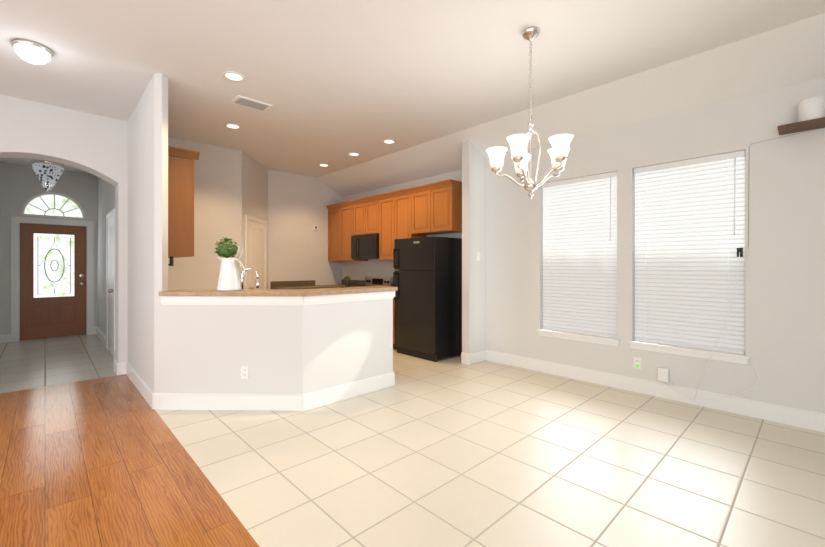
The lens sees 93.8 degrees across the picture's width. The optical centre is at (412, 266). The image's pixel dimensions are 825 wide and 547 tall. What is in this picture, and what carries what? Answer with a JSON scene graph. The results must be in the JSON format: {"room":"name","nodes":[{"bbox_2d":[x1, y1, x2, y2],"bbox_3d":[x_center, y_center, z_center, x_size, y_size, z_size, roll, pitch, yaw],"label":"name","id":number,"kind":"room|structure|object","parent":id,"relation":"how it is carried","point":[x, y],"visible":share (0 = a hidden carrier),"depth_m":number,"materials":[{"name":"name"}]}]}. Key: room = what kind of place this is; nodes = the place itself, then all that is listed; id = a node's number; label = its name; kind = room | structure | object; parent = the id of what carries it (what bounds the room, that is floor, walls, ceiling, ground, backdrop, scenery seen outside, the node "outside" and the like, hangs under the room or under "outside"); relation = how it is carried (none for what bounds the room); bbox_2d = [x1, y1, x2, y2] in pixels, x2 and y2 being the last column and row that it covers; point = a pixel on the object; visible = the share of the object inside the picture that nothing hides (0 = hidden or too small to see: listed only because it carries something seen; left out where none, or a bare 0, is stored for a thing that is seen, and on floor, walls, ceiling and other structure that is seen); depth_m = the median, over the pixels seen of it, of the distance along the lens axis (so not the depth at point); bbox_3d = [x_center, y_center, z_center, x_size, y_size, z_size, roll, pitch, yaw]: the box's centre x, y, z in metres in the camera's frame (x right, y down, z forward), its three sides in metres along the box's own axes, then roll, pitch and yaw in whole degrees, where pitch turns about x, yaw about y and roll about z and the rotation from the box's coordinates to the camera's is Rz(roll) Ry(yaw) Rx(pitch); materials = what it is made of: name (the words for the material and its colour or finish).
{"room":"dining area","nodes":[
{"label":"dining area","id":0,"kind":"room"},
{"bbox_2d":[0,162,96,333],"bbox_3d":[-6.794,-0.325,6.787,1.920,3.250,0.200,0,0,-44],"label":"wall","id":1,"kind":"structure","parent":0,"point":[20,186],"depth_m":6.68,"materials":[{"name":"paint"}]},
{"bbox_2d":[11,193,93,341],"bbox_3d":[-6.485,-0.019,6.991,1.090,2.638,0.170,0,0,-44],"label":"door frame","id":2,"kind":"structure","parent":1,"relation":"attached to","point":[52,278],"depth_m":6.97,"materials":[{"name":"white"}]},
{"bbox_2d":[0,95,126,362],"bbox_3d":[-5.112,-0.325,3.280,4.320,3.250,0.300,0,0,-44],"label":"wall","id":3,"kind":"structure","parent":0,"point":[95,144],"depth_m":4.39,"materials":[{"name":"paint"}]},
{"bbox_2d":[0,374,258,546],"bbox_3d":[-2.129,1.350,0.147,4.320,0.100,8.350,0,0,-44],"label":"floor","id":4,"kind":"structure","parent":0,"point":[104,462],"depth_m":2.36,"materials":[{"name":"brown wood"}]},
{"bbox_2d":[97,74,167,392],"bbox_3d":[-4.201,-0.325,5.535,0.110,3.250,5.590,0,0,-44],"label":"wall","id":5,"kind":"structure","parent":0,"point":[147,201],"depth_m":3.82,"materials":[{"name":"paint"}]},
{"bbox_2d":[106,208,114,358],"bbox_3d":[-4.512,0.245,5.729,0.073,2.110,0.960,0,0,-44],"label":"door frame","id":6,"kind":"structure","parent":5,"relation":"attached to","point":[110,281],"depth_m":5.76,"materials":[{"name":"white wood"}]},
{"bbox_2d":[168,146,199,257],"bbox_3d":[-2.915,-0.660,4.531,0.365,1.120,1.503,0,0,-44],"label":"upper cabinet","id":7,"kind":"object","parent":5,"relation":"attached to","point":[180,202],"visible":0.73,"depth_m":4.04,"materials":[{"name":"brown wood"}]},
{"bbox_2d":[168,257,173,265],"bbox_3d":[-2.605,-0.050,4.120,0.030,0.099,0.300,0,0,-44],"label":"towel holder","id":8,"kind":"object","parent":7,"relation":"attached to","point":[171,261],"visible":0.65,"depth_m":4.01,"materials":[{"name":"black"}]},
{"bbox_2d":[0,326,824,432],"bbox_3d":[-2.051,1.226,2.893,7.980,0.147,11.980,0,0,-44],"label":"baseboard","id":9,"kind":"structure","parent":5,"relation":"attached to","point":[802,418],"depth_m":3.58,"materials":[{"name":"white"}]},
{"bbox_2d":[168,137,239,290],"bbox_3d":[-3.135,-0.325,5.452,1.380,3.250,0.120,0,0,-44],"label":"wall","id":10,"kind":"structure","parent":0,"point":[216,193],"depth_m":5.57,"materials":[{"name":"paint"}]},
{"bbox_2d":[240,151,267,288],"bbox_3d":[-2.662,-0.325,6.444,0.120,3.250,1.160,0,0,-1],"label":"wall","id":11,"kind":"structure","parent":0,"point":[253,188],"depth_m":6.23,"materials":[{"name":"paint"}]},
{"bbox_2d":[245,215,266,288],"bbox_3d":[-2.592,0.250,6.430,0.609,2.100,0.657,0,0,-44],"label":"door","id":12,"kind":"structure","parent":11,"relation":"attached to","point":[255,243],"depth_m":6.36,"materials":[{"name":"white wood"}]},
{"bbox_2d":[268,169,341,288],"bbox_3d":[-2.017,-0.325,7.642,1.780,3.250,0.150,0,0,-44],"label":"wall","id":13,"kind":"structure","parent":0,"point":[297,242],"depth_m":7.40,"materials":[{"name":"paint"}]},
{"bbox_2d":[342,170,461,279],"bbox_3d":[-0.217,-0.325,6.898,0.200,3.250,3.710,0,0,-44],"label":"wall","id":14,"kind":"structure","parent":0,"point":[357,270],"depth_m":7.15,"materials":[{"name":"paint"}]},
{"bbox_2d":[326,179,461,260],"bbox_3d":[-0.468,-0.660,6.736,0.385,1.120,3.297,0,0,-44],"label":"upper cabinet","id":15,"kind":"object","parent":14,"relation":"attached to","point":[434,208],"visible":0.96,"depth_m":6.31,"materials":[{"name":"brown wood"}]},
{"bbox_2d":[351,233,378,258],"bbox_3d":[-0.749,-0.346,6.992,0.438,0.433,0.752,0,0,-44],"label":"microwave","id":16,"kind":"object","parent":15,"relation":"attached to","point":[365,246],"visible":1,"depth_m":6.82,"materials":[{"name":"black metal"}]},
{"bbox_2d":[0,0,824,196],"bbox_3d":[-2.032,-1.629,2.967,8.350,0.642,12.300,0,0,-44],"label":"ceiling","id":17,"kind":"structure","parent":0,"point":[428,86],"depth_m":3.33,"materials":[{"name":"paint"}]},
{"bbox_2d":[11,39,52,64],"bbox_3d":[-3.037,-1.687,3.087,0.240,0.124,0.240,0,0,-44],"label":"dome light","id":18,"kind":"object","parent":17,"relation":"attached to","point":[31,52],"visible":1,"depth_m":3.03,"materials":[{"name":"white glass"}]},
{"bbox_2d":[31,159,63,191],"bbox_3d":[-5.081,-1.393,5.380,0.340,0.714,0.340,0,0,-44],"label":"chandelier","id":19,"kind":"object","parent":17,"relation":"hanging from","point":[49,173],"visible":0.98,"depth_m":5.31,"materials":[{"name":"silver metal"}]},
{"bbox_2d":[224,123,240,128],"bbox_3d":[-2.245,-1.771,4.822,0.188,0.058,0.188,0,0,19],"label":"recessed light","id":20,"kind":"object","parent":17,"relation":"in","point":[229,125],"depth_m":4.82,"materials":[{"name":"white glass"}]},
{"bbox_2d":[222,71,244,81],"bbox_3d":[-1.646,-1.771,3.556,0.188,0.058,0.188,0,0,37],"label":"recessed light","id":21,"kind":"object","parent":17,"relation":"in","point":[233,76],"depth_m":3.56,"materials":[{"name":"white glass"}]},
{"bbox_2d":[231,95,271,111],"bbox_3d":[-1.724,-1.742,4.145,0.360,0.016,0.200,0,0,-44],"label":"ceiling vent","id":22,"kind":"object","parent":17,"relation":"in","point":[249,102],"visible":1,"depth_m":4.12,"materials":[{"name":"white plastic"}]},
{"bbox_2d":[348,152,359,155],"bbox_3d":[-0.914,-1.771,6.034,0.188,0.058,0.188,0,0,37],"label":"recessed light","id":23,"kind":"object","parent":17,"relation":"in","point":[353,153],"depth_m":6.04,"materials":[{"name":"white plastic"}]},
{"bbox_2d":[382,139,395,143],"bbox_3d":[-0.327,-1.771,5.419,0.188,0.058,0.188,0,0,37],"label":"recessed light","id":24,"kind":"object","parent":17,"relation":"in","point":[388,141],"depth_m":5.41,"materials":[{"name":"white plastic"}]},
{"bbox_2d":[486,27,572,198],"bbox_3d":[0.886,-1.123,2.868,0.635,1.255,0.632,0,0,-44],"label":"dining chandelier","id":25,"kind":"object","parent":17,"relation":"hanging from","point":[558,151],"visible":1,"depth_m":2.85,"materials":[{"name":"white glass"}]},
{"bbox_2d":[0,334,824,546],"bbox_3d":[-1.181,1.350,3.778,5.900,0.100,12.300,0,0,-44],"label":"floor","id":26,"kind":"structure","parent":0,"point":[453,451],"depth_m":2.54,"materials":[{"name":"beige tile"}]},
{"bbox_2d":[162,305,293,393],"bbox_3d":[-1.710,0.785,3.617,0.972,1.030,0.836,0,0,-44],"label":"wall","id":27,"kind":"structure","parent":26,"relation":"on","point":[278,349],"depth_m":3.49,"materials":[{"name":"paint"}]},
{"bbox_2d":[241,366,248,378],"bbox_3d":[-1.513,0.960,3.484,0.070,0.114,0.010,0,0,1],"label":"outlet","id":28,"kind":"object","parent":27,"relation":"attached to","point":[244,372],"visible":1,"depth_m":3.48,"materials":[{"name":"white plastic"}]},
{"bbox_2d":[161,291,394,305],"bbox_3d":[-1.236,0.312,3.855,2.013,0.085,0.929,0,0,-44],"label":"trim","id":29,"kind":"structure","parent":27,"relation":"attached to","point":[260,300],"depth_m":3.48,"materials":[{"name":"white"}]},
{"bbox_2d":[159,286,397,295],"bbox_3d":[-1.289,0.248,3.925,2.074,0.040,1.172,0,0,-44],"label":"countertop","id":30,"kind":"structure","parent":27,"relation":"on","point":[268,292],"depth_m":3.47,"materials":[{"name":"stone"}]},
{"bbox_2d":[214,238,245,290],"bbox_3d":[-1.719,-0.021,3.612,0.250,0.496,0.228,0,0,-44],"label":"pitcher","id":31,"kind":"object","parent":30,"relation":"on","point":[229,279],"visible":1,"depth_m":3.55,"materials":[{"name":"white ceramic"}]},
{"bbox_2d":[241,268,258,288],"bbox_3d":[-1.677,0.193,3.949,0.154,0.353,0.173,0,0,-44],"label":"faucet","id":32,"kind":"object","parent":30,"relation":"on","point":[257,279],"visible":0.52,"depth_m":3.93,"materials":[{"name":"silver metal"}]},
{"bbox_2d":[339,277,392,287],"bbox_3d":[-0.851,0.750,6.895,0.699,1.100,0.752,0,0,-44],"label":"range","id":33,"kind":"object","parent":26,"relation":"on","point":[378,281],"visible":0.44,"depth_m":7.05,"materials":[{"name":"black"}]},
{"bbox_2d":[294,139,485,393],"bbox_3d":[-0.003,-0.325,4.499,2.840,3.250,0.180,0,0,-44],"label":"wall","id":34,"kind":"structure","parent":26,"relation":"on","point":[335,344],"depth_m":4.01,"materials":[{"name":"paint"}]},
{"bbox_2d":[393,300,396,348],"bbox_3d":[-0.164,0.860,6.246,0.621,0.880,0.452,0,0,-44],"label":"base cabinet","id":35,"kind":"object","parent":26,"relation":"on","point":[394,347],"visible":0.04,"depth_m":5.88,"materials":[{"name":"brown wood"}]},
{"bbox_2d":[317,279,364,287],"bbox_3d":[-0.854,0.349,6.960,0.634,0.139,2.438,0,0,-44],"label":"countertop","id":36,"kind":"structure","parent":35,"relation":"on","point":[357,282],"depth_m":7.55,"materials":[{"name":"stone"}]},
{"bbox_2d":[343,276,350,285],"bbox_3d":[-1.254,0.284,7.393,0.170,0.190,0.161,0,0,-44],"label":"potted plant","id":37,"kind":"object","parent":36,"relation":"on","point":[347,282],"visible":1,"depth_m":7.37,"materials":[{"name":"green plant"}]},
{"bbox_2d":[393,236,461,361],"bbox_3d":[0.236,0.450,5.707,0.727,1.700,0.824,0,0,-44],"label":"refrigerator","id":38,"kind":"object","parent":26,"relation":"on","point":[427,277],"visible":1,"depth_m":5.44,"materials":[{"name":"black metal"}]},
{"bbox_3d":[-2.025,0.860,7.100,0.900,0.880,0.621,0,0,-44],"label":"base cabinet","id":39,"kind":"object","parent":26,"relation":"on","visible":0},
{"bbox_2d":[270,280,331,288],"bbox_3d":[-2.034,0.349,7.081,0.900,0.139,0.634,0,0,-44],"label":"countertop","id":40,"kind":"structure","parent":39,"relation":"on","point":[308,284],"depth_m":7.18,"materials":[{"name":"stone"}]},
{"bbox_2d":[486,77,824,412],"bbox_3d":[3.035,-0.325,3.367,0.200,3.250,5.890,0,0,-44],"label":"wall","id":41,"kind":"structure","parent":0,"point":[785,284],"depth_m":3.47,"materials":[{"name":"paint"}]},
{"bbox_2d":[537,329,619,346],"bbox_3d":[1.908,0.818,4.465,0.138,0.075,0.944,0,0,-44],"label":"window sill","id":42,"kind":"structure","parent":41,"relation":"attached to","point":[583,337],"depth_m":4.39,"materials":[{"name":"white"}]},
{"bbox_2d":[542,171,616,337],"bbox_3d":[1.910,-0.120,4.468,0.077,1.796,0.872,0,0,-44],"label":"window blinds","id":43,"kind":"object","parent":41,"relation":"attached to","point":[579,255],"visible":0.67,"depth_m":4.44,"materials":[{"name":"white plastic"}]},
{"bbox_2d":[634,357,640,368],"bbox_3d":[2.315,1.000,3.972,0.010,0.114,0.070,0,0,-44],"label":"electrical outlet","id":44,"kind":"object","parent":41,"relation":"attached to","point":[637,360],"visible":0.71,"depth_m":3.97,"materials":[{"name":"white plastic"}]},
{"bbox_2d":[658,367,668,381],"bbox_3d":[2.462,1.065,3.788,0.050,0.130,0.090,0,0,-44],"label":"wall outlet","id":45,"kind":"object","parent":41,"relation":"attached to","point":[663,374],"visible":1,"depth_m":3.77,"materials":[{"name":"white plastic"}]},
{"bbox_2d":[628,341,749,364],"bbox_3d":[2.622,0.818,3.716,0.138,0.075,0.954,0,0,-44],"label":"window sill","id":46,"kind":"structure","parent":41,"relation":"attached to","point":[703,353],"depth_m":3.63,"materials":[{"name":"white"}]},
{"bbox_2d":[634,150,744,354],"bbox_3d":[2.624,-0.120,3.718,0.077,1.796,0.882,0,0,-44],"label":"window blinds","id":47,"kind":"object","parent":41,"relation":"attached to","point":[689,232],"visible":0.85,"depth_m":3.68,"materials":[{"name":"white plastic"}]},
{"bbox_2d":[635,127,824,400],"bbox_3d":[2.743,0.088,3.472,0.077,2.347,1.345,0,0,-44],"label":"cord","id":48,"kind":"object","parent":41,"relation":"attached to","point":[739,252],"visible":1,"depth_m":3.37,"materials":[{"name":"white plastic"}]},
{"bbox_2d":[777,96,824,134],"bbox_3d":[3.155,-1.188,2.936,0.220,0.207,0.540,0,0,-44],"label":"wall shelf","id":49,"kind":"object","parent":41,"relation":"attached to","point":[811,113],"visible":1,"depth_m":2.96,"materials":[{"name":"brown wood"}]}
]}

